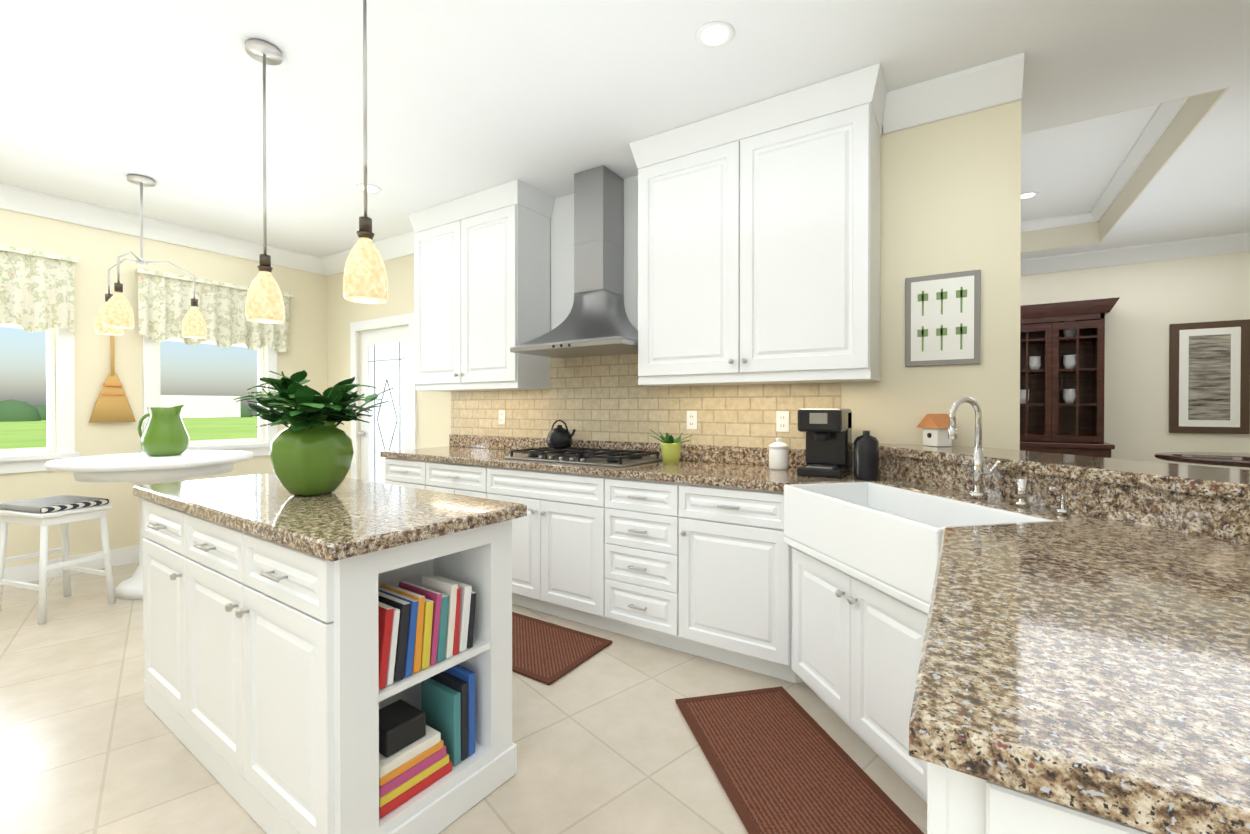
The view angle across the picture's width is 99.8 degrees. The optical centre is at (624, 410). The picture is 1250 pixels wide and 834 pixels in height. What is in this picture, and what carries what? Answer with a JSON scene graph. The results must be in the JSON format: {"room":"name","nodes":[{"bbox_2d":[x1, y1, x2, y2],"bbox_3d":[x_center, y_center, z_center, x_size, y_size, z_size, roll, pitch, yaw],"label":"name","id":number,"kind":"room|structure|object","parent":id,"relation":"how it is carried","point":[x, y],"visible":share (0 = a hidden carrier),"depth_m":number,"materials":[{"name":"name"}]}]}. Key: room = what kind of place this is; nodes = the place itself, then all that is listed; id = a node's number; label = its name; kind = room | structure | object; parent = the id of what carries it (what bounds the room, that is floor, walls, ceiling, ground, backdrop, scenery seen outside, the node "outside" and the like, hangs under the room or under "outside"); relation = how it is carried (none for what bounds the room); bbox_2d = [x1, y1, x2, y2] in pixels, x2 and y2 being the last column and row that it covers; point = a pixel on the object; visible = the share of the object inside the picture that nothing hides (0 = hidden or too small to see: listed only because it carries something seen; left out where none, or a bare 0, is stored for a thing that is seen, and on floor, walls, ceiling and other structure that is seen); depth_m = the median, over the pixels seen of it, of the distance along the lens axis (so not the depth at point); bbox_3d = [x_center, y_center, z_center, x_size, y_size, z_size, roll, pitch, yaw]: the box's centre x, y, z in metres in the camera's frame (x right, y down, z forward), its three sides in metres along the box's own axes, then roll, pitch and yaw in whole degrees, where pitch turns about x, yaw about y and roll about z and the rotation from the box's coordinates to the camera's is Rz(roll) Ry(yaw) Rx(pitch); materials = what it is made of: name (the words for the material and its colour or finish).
{"room":"kitchen","nodes":[
{"label":"kitchen","id":0,"kind":"room"},
{"bbox_2d":[0,209,327,566],"bbox_3d":[-3.573,-0.164,4.860,0.150,2.740,9.650,0,0,33],"label":"wall","id":1,"kind":"structure","parent":0,"point":[96,252],"depth_m":4.08,"materials":[{"name":"paint"}]},
{"bbox_2d":[0,323,79,473],"bbox_3d":[-4.378,-0.337,3.510,0.140,1.545,1.020,0,0,33],"label":"window","id":2,"kind":"structure","parent":1,"relation":"in","point":[18,463],"depth_m":3.85,"materials":[{"name":"white wood"}]},
{"bbox_2d":[0,245,77,334],"bbox_3d":[-4.309,-0.829,3.438,0.102,0.570,1.030,0,0,33],"label":"valance","id":3,"kind":"object","parent":2,"relation":"attached to","point":[37,290],"visible":1,"depth_m":3.69,"materials":[{"name":"fabric"}]},
{"bbox_2d":[3,545,138,586],"bbox_3d":[-4.561,1.152,3.185,0.015,0.129,5.449,0,0,33],"label":"baseboard","id":4,"kind":"structure","parent":1,"relation":"attached to","point":[29,572],"depth_m":3.89,"materials":[{"name":"white wood"}]},
{"bbox_2d":[89,335,135,422],"bbox_3d":[-3.959,-0.269,4.067,0.050,0.720,0.270,0,0,33],"label":"broom","id":5,"kind":"object","parent":1,"relation":"attached to","point":[112,404],"visible":0.94,"depth_m":4.06,"materials":[{"name":"brown wicker"}]},
{"bbox_2d":[0,183,327,275],"bbox_3d":[-4.514,-1.451,3.138,0.127,0.140,5.450,0,0,33],"label":"crown molding","id":6,"kind":"structure","parent":1,"relation":"attached to","point":[12,198],"depth_m":4.17,"materials":[{"name":"white wood"}]},
{"bbox_2d":[140,335,277,455],"bbox_3d":[-3.635,-0.345,4.661,0.140,1.545,1.020,0,0,33],"label":"window","id":7,"kind":"structure","parent":1,"relation":"in","point":[151,376],"depth_m":4.67,"materials":[{"name":"white wood"}]},
{"bbox_2d":[134,268,292,351],"bbox_3d":[-3.543,-0.838,4.628,0.101,0.570,1.140,0,0,33],"label":"valance","id":8,"kind":"object","parent":7,"relation":"attached to","point":[164,302],"visible":0.81,"depth_m":4.54,"materials":[{"name":"fabric"}]},
{"bbox_2d":[0,562,926,833],"bbox_3d":[-0.954,1.283,0.859,8.900,0.100,5.750,0,0,33],"label":"floor","id":9,"kind":"structure","parent":0,"point":[604,740],"depth_m":1.93,"materials":[{"name":"tile"}]},
{"bbox_2d":[0,495,114,623],"bbox_3d":[-3.495,0.885,3.228,0.482,0.665,0.356,0,0,18],"label":"stool","id":10,"kind":"object","parent":9,"relation":"on","point":[44,513],"visible":1,"depth_m":3.15,"materials":[{"name":"wood"}]},
{"bbox_2d":[45,450,252,599],"bbox_3d":[-3.175,0.764,3.592,1.050,0.899,1.050,0,0,33],"label":"round table","id":11,"kind":"object","parent":9,"relation":"on","point":[141,468],"visible":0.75,"depth_m":3.38,"materials":[{"name":"white wood"}]},
{"bbox_2d":[137,404,189,456],"bbox_3d":[-3.213,0.135,3.672,0.294,0.355,0.261,0,0,33],"label":"pitcher","id":12,"kind":"object","parent":11,"relation":"on","point":[164,433],"visible":1,"depth_m":3.59,"materials":[{"name":"green ceramic"}]},
{"bbox_2d":[143,499,516,833],"bbox_3d":[-1.200,0.790,1.976,1.624,0.869,0.680,0,0,33],"label":"kitchen island","id":13,"kind":"object","parent":9,"relation":"on","point":[266,699],"visible":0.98,"depth_m":1.57,"materials":[{"name":"white wood"}]},
{"bbox_2d":[133,473,526,561],"bbox_3d":[-1.191,0.335,1.986,1.671,0.040,0.697,0,0,33],"label":"island countertop","id":14,"kind":"structure","parent":13,"relation":"on","point":[348,517],"depth_m":1.69,"materials":[{"name":"stone"}]},
{"bbox_2d":[234,370,393,495],"bbox_3d":[-1.135,0.086,2.001,0.525,0.456,0.502,0,0,33],"label":"potted plant","id":15,"kind":"object","parent":14,"relation":"on","point":[311,451],"visible":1,"depth_m":1.89,"materials":[{"name":"green plant"}]},
{"bbox_2d":[379,665,474,818],"bbox_3d":[-0.643,0.967,1.600,0.198,0.258,0.332,0,0,33],"label":"books","id":16,"kind":"object","parent":13,"relation":"in","point":[431,742],"visible":0.92,"depth_m":1.55,"materials":[{"name":"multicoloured paper"}]},
{"bbox_2d":[378,576,475,688],"bbox_3d":[-0.647,0.643,1.600,0.205,0.217,0.336,0,0,33],"label":"books","id":17,"kind":"object","parent":13,"relation":"in","point":[428,622],"visible":0.83,"depth_m":1.54,"materials":[{"name":"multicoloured paper"}]},
{"bbox_2d":[384,457,423,488],"bbox_3d":[-1.407,0.776,4.008,0.480,0.868,0.618,0,0,33],"label":"base cabinet","id":18,"kind":"object","parent":9,"relation":"on","point":[400,472],"depth_m":3.75,"materials":[{"name":"white wood"}]},
{"bbox_2d":[424,461,483,497],"bbox_3d":[-0.953,0.778,3.716,0.600,0.868,0.618,0,0,33],"label":"base cabinet","id":19,"kind":"object","parent":9,"relation":"on","point":[461,479],"depth_m":3.45,"materials":[{"name":"white wood"}]},
{"bbox_2d":[484,466,603,607],"bbox_3d":[-0.323,0.781,3.309,0.900,0.868,0.618,0,0,33],"label":"base cabinet","id":20,"kind":"object","parent":9,"relation":"on","point":[558,545],"depth_m":3.02,"materials":[{"name":"white wood"}]},
{"bbox_2d":[512,612,611,684],"bbox_3d":[-0.587,1.212,2.794,0.920,0.013,0.500,0,0,33],"label":"area rug","id":21,"kind":"object","parent":9,"relation":"on","point":[547,653],"visible":0.5,"depth_m":2.68,"materials":[{"name":"brown fabric"}]},
{"bbox_2d":[604,476,679,572],"bbox_3d":[0.240,0.783,2.946,0.440,0.868,0.618,0,0,33],"label":"base cabinet","id":22,"kind":"object","parent":9,"relation":"on","point":[641,516],"depth_m":2.70,"materials":[{"name":"white wood"}]},
{"bbox_2d":[680,483,779,536],"bbox_3d":[0.652,0.785,2.680,0.540,0.868,0.618,0,0,33],"label":"base cabinet","id":23,"kind":"object","parent":9,"relation":"on","point":[700,505],"depth_m":2.48,"materials":[{"name":"white wood"}]},
{"bbox_2d":[528,492,1007,833],"bbox_3d":[0.706,0.792,1.664,0.653,0.868,2.267,0,0,33],"label":"base cabinet","id":24,"kind":"object","parent":9,"relation":"on","point":[726,575],"depth_m":2.29,"materials":[{"name":"white wood"}]},
{"bbox_2d":[675,686,923,833],"bbox_3d":[0.546,1.219,1.806,0.490,0.013,0.920,0,0,-12],"label":"area rug","id":25,"kind":"object","parent":9,"relation":"on","point":[780,760],"visible":0.98,"depth_m":1.78,"materials":[{"name":"brown fabric"}]},
{"bbox_2d":[1008,787,1153,833],"bbox_3d":[1.223,0.794,1.330,0.577,0.868,2.267,0,0,33],"label":"base cabinet","id":26,"kind":"object","parent":9,"relation":"on","point":[1027,813],"depth_m":0.50,"materials":[{"name":"white wood"}]},
{"bbox_2d":[380,434,1249,833],"bbox_3d":[0.207,0.281,1.974,5.436,0.148,2.284,0,0,33],"label":"countertop","id":27,"kind":"structure","parent":26,"relation":"on","point":[1090,654],"depth_m":0.76,"materials":[{"name":"stone"}]},
{"bbox_2d":[504,447,662,466],"bbox_3d":[-0.259,0.280,3.296,0.900,0.052,0.490,0,0,33],"label":"cooktop","id":28,"kind":"object","parent":27,"relation":"in","point":[593,456],"visible":1,"depth_m":3.18,"materials":[{"name":"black metal"}]},
{"bbox_2d":[546,420,575,447],"bbox_3d":[-0.422,0.157,3.549,0.225,0.190,0.173,0,0,33],"label":"kettle","id":29,"kind":"object","parent":28,"relation":"on","point":[559,436],"visible":1,"depth_m":3.50,"materials":[{"name":"black metal"}]},
{"bbox_2d":[650,430,692,463],"bbox_3d":[0.264,0.209,3.052,0.259,0.196,0.295,0,0,33],"label":"herb pot","id":30,"kind":"object","parent":27,"relation":"on","point":[670,447],"visible":1,"depth_m":3.02,"materials":[{"name":"yellow"}]},
{"bbox_2d":[769,438,788,469],"bbox_3d":[0.811,0.226,2.777,0.104,0.166,0.102,0,0,33],"label":"jar","id":31,"kind":"object","parent":27,"relation":"on","point":[778,454],"visible":1,"depth_m":2.74,"materials":[{"name":"white ceramic"}]},
{"bbox_2d":[797,409,851,477],"bbox_3d":[0.978,0.151,2.574,0.200,0.319,0.281,0,0,33],"label":"coffee maker","id":32,"kind":"object","parent":27,"relation":"on","point":[828,443],"visible":1,"depth_m":2.51,"materials":[{"name":"black plastic"}]},
{"bbox_2d":[854,431,878,480],"bbox_3d":[1.092,0.202,2.382,0.104,0.220,0.104,0,0,33],"label":"bottle","id":33,"kind":"object","parent":27,"relation":"on","point":[866,455],"visible":1,"depth_m":2.34,"materials":[{"name":"black ceramic"}]},
{"bbox_2d":[783,482,1054,613],"bbox_3d":[0.974,0.446,1.895,0.422,0.251,0.841,0,0,-12],"label":"sink","id":34,"kind":"object","parent":27,"relation":"in","point":[886,539],"visible":0.56,"depth_m":1.81,"materials":[{"name":"white ceramic"}]},
{"bbox_2d":[948,396,1069,514],"bbox_3d":[1.273,0.133,1.769,0.321,0.365,0.266,0,0,33],"label":"faucet","id":35,"kind":"object","parent":27,"relation":"on","point":[977,492],"visible":1,"depth_m":1.87,"materials":[{"name":"silver metal"}]},
{"bbox_2d":[0,0,1249,258],"bbox_3d":[0.103,-1.698,2.478,8.900,0.360,9.650,0,0,33],"label":"ceiling","id":36,"kind":"structure","parent":0,"point":[100,100],"depth_m":2.51,"materials":[{"name":"paint"}]},
{"bbox_2d":[95,174,206,338],"bbox_3d":[-3.167,-1.016,3.517,0.601,1.014,0.570,0,0,33],"label":"light","id":37,"kind":"object","parent":36,"relation":"hanging from","point":[115,316],"visible":1,"depth_m":3.46,"materials":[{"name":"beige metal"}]},
{"bbox_2d":[245,38,284,323],"bbox_3d":[-1.513,-0.944,2.210,0.138,1.139,0.138,0,0,33],"label":"pendant light","id":38,"kind":"object","parent":36,"relation":"hanging from","point":[264,302],"visible":1,"depth_m":2.19,"materials":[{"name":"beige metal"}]},
{"bbox_2d":[343,0,387,303],"bbox_3d":[-0.877,-0.942,1.776,0.138,1.139,0.138,0,0,33],"label":"pendant light","id":39,"kind":"object","parent":36,"relation":"hanging from","point":[365,281],"visible":1,"depth_m":1.75,"materials":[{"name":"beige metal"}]},
{"bbox_2d":[356,184,381,193],"bbox_3d":[-1.759,-1.522,3.615,0.160,0.006,0.160,0,0,33],"label":"recessed light","id":40,"kind":"object","parent":36,"relation":"in","point":[371,188],"visible":0.92,"depth_m":3.61,"materials":[{"name":"white"}]},
{"bbox_2d":[695,21,734,48],"bbox_3d":[0.363,-1.512,2.126,0.160,0.006,0.160,0,0,33],"label":"recessed light","id":41,"kind":"object","parent":36,"relation":"in","point":[715,34],"visible":1,"depth_m":2.12,"materials":[{"name":"white"}]},
{"bbox_2d":[1021,192,1038,199],"bbox_3d":[3.388,-1.808,4.433,0.160,0.006,0.160,0,0,33],"label":"recessed light","id":42,"kind":"object","parent":36,"relation":"in","point":[1027,195],"visible":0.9,"depth_m":4.42,"materials":[{"name":"white"}]},
{"bbox_2d":[1021,212,1099,231],"bbox_3d":[3.091,-1.778,5.581,2.933,0.080,0.072,0,0,33],"label":"crown molding","id":43,"kind":"structure","parent":36,"relation":"attached to","point":[1079,218],"depth_m":4.95,"materials":[{"name":"white wood"}]},
{"bbox_2d":[1088,97,1188,219],"bbox_3d":[3.556,-1.765,3.665,0.072,0.080,2.610,0,0,33],"label":"crown molding","id":44,"kind":"structure","parent":36,"relation":"attached to","point":[1165,112],"depth_m":3.58,"materials":[{"name":"white wood"}]},
{"bbox_2d":[327,100,1020,479],"bbox_3d":[-0.691,-0.158,4.006,5.920,2.740,0.160,0,0,33],"label":"wall","id":45,"kind":"structure","parent":0,"point":[949,194],"depth_m":2.64,"materials":[{"name":"paint"}]},
{"bbox_2d":[320,230,414,274],"bbox_3d":[-2.251,-1.463,4.844,1.780,0.140,0.126,0,0,33],"label":"crown molding","id":46,"kind":"structure","parent":45,"relation":"attached to","point":[401,245],"depth_m":4.78,"materials":[{"name":"white wood"}]},
{"bbox_2d":[350,313,416,482],"bbox_3d":[-2.264,0.170,4.965,1.020,2.069,0.098,0,0,33],"label":"door","id":47,"kind":"structure","parent":45,"relation":"attached to","point":[387,358],"depth_m":5.00,"materials":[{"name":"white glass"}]},
{"bbox_2d":[412,179,551,390],"bbox_3d":[-1.095,-0.857,3.956,1.091,1.339,0.350,0,0,33],"label":"upper cabinet","id":48,"kind":"object","parent":45,"relation":"attached to","point":[482,258],"depth_m":3.73,"materials":[{"name":"white wood"}]},
{"bbox_2d":[499,410,504,424],"bbox_3d":[-0.955,0.054,4.077,0.070,0.115,0.008,0,0,33],"label":"electrical outlet","id":49,"kind":"object","parent":45,"relation":"attached to","point":[501,417],"visible":1,"depth_m":4.07,"materials":[{"name":"white plastic"}]},
{"bbox_2d":[510,165,637,357],"bbox_3d":[-0.241,-0.945,3.314,0.850,1.153,0.504,0,0,33],"label":"range hood","id":50,"kind":"object","parent":45,"relation":"attached to","point":[596,322],"visible":0.96,"depth_m":3.31,"materials":[{"name":"silver metal"}]},
{"bbox_2d":[687,411,696,429],"bbox_3d":[0.406,0.060,3.199,0.070,0.115,0.008,0,0,33],"label":"electrical outlet","id":51,"kind":"object","parent":45,"relation":"attached to","point":[691,420],"visible":1,"depth_m":3.20,"materials":[{"name":"white plastic"}]},
{"bbox_2d":[632,64,883,382],"bbox_3d":[0.673,-0.849,2.815,1.212,1.339,0.350,0,0,33],"label":"upper cabinet","id":52,"kind":"object","parent":45,"relation":"attached to","point":[758,242],"depth_m":2.60,"materials":[{"name":"white wood"}]},
{"bbox_2d":[776,411,788,431],"bbox_3d":[0.868,0.062,2.901,0.070,0.115,0.008,0,0,33],"label":"electrical outlet","id":53,"kind":"object","parent":45,"relation":"attached to","point":[782,421],"visible":1,"depth_m":2.90,"materials":[{"name":"white plastic"}]},
{"bbox_2d":[905,270,980,366],"bbox_3d":[1.499,-0.428,2.491,0.305,0.431,0.026,0,0,33],"label":"picture","id":54,"kind":"object","parent":45,"relation":"attached to","point":[942,319],"visible":0.98,"depth_m":2.48,"materials":[{"name":"grey paper"}]},
{"bbox_2d":[883,52,1023,134],"bbox_3d":[1.493,-1.447,2.429,0.550,0.140,0.126,0,0,33],"label":"crown molding","id":55,"kind":"structure","parent":45,"relation":"attached to","point":[984,86],"depth_m":2.40,"materials":[{"name":"white wood"}]},
{"bbox_2d":[1020,251,1249,469],"bbox_3d":[3.678,-0.171,5.834,6.180,2.740,0.150,0,0,33],"label":"wall","id":56,"kind":"structure","parent":0,"point":[1155,301],"depth_m":4.92,"materials":[{"name":"paint"}]},
{"bbox_2d":[1021,232,1249,275],"bbox_3d":[3.675,-1.469,5.663,6.050,0.140,0.127,0,0,33],"label":"crown molding","id":57,"kind":"structure","parent":56,"relation":"attached to","point":[1236,242],"depth_m":4.91,"materials":[{"name":"white wood"}]},
{"bbox_2d":[1169,319,1249,433],"bbox_3d":[5.233,-0.293,4.720,0.500,1.000,0.034,0,0,33],"label":"framed picture","id":58,"kind":"object","parent":56,"relation":"attached to","point":[1209,377],"visible":0.98,"depth_m":4.70,"materials":[{"name":"grey paper"}]},
{"bbox_3d":[2.733,1.260,4.222,6.350,0.100,3.900,0,0,33],"label":"floor","id":59,"kind":"structure","parent":0,"visible":0},
{"bbox_2d":[1020,297,1119,457],"bbox_3d":[3.828,0.092,5.339,1.690,2.219,0.518,0,0,33],"label":"hutch","id":60,"kind":"object","parent":59,"relation":"on","point":[1062,358],"visible":0.27,"depth_m":5.07,"materials":[{"name":"brown wood"}]},
{"bbox_2d":[1153,452,1249,467],"bbox_3d":[4.802,0.774,3.562,1.760,0.879,1.091,0,0,33],"label":"dining table","id":61,"kind":"object","parent":59,"relation":"on","point":[1233,459],"visible":1,"depth_m":3.79,"materials":[{"name":"brown wood"}]},
{"label":"outside","id":62,"kind":"structure","parent":0,"visible":0},
{"bbox_2d":[0,416,257,449],"bbox_3d":[-17.101,1.274,28.863,120.000,0.140,150.000,0,0,33],"label":"ground","id":63,"kind":"structure","parent":62,"point":[23,435],"depth_m":31.08,"materials":[{"name":"green plant"}]},
{"bbox_2d":[0,395,252,421],"bbox_3d":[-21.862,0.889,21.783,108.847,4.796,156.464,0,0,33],"label":"tree","id":64,"kind":"object","parent":63,"relation":"on","point":[11,410],"visible":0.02,"depth_m":62.88,"materials":[{"name":"green plant"}]},
{"bbox_3d":[1.570,0.722,1.122,2.360,1.017,2.261,0,0,33],"label":"wall","id":65,"kind":"structure","parent":0,"visible":0},
{"bbox_2d":[852,442,1249,499],"bbox_3d":[1.680,0.193,1.190,0.405,0.036,3.261,0,0,-12],"label":"bar ledge","id":66,"kind":"object","parent":65,"relation":"on","point":[1220,482],"visible":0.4,"depth_m":1.61,"materials":[{"name":"stone"}]},
{"bbox_2d":[917,414,957,446],"bbox_3d":[1.452,0.091,2.449,0.110,0.150,0.130,0,0,-12],"label":"birdhouse","id":67,"kind":"object","parent":66,"relation":"on","point":[935,429],"visible":0.94,"depth_m":2.42,"materials":[{"name":"white wood"}]}
]}

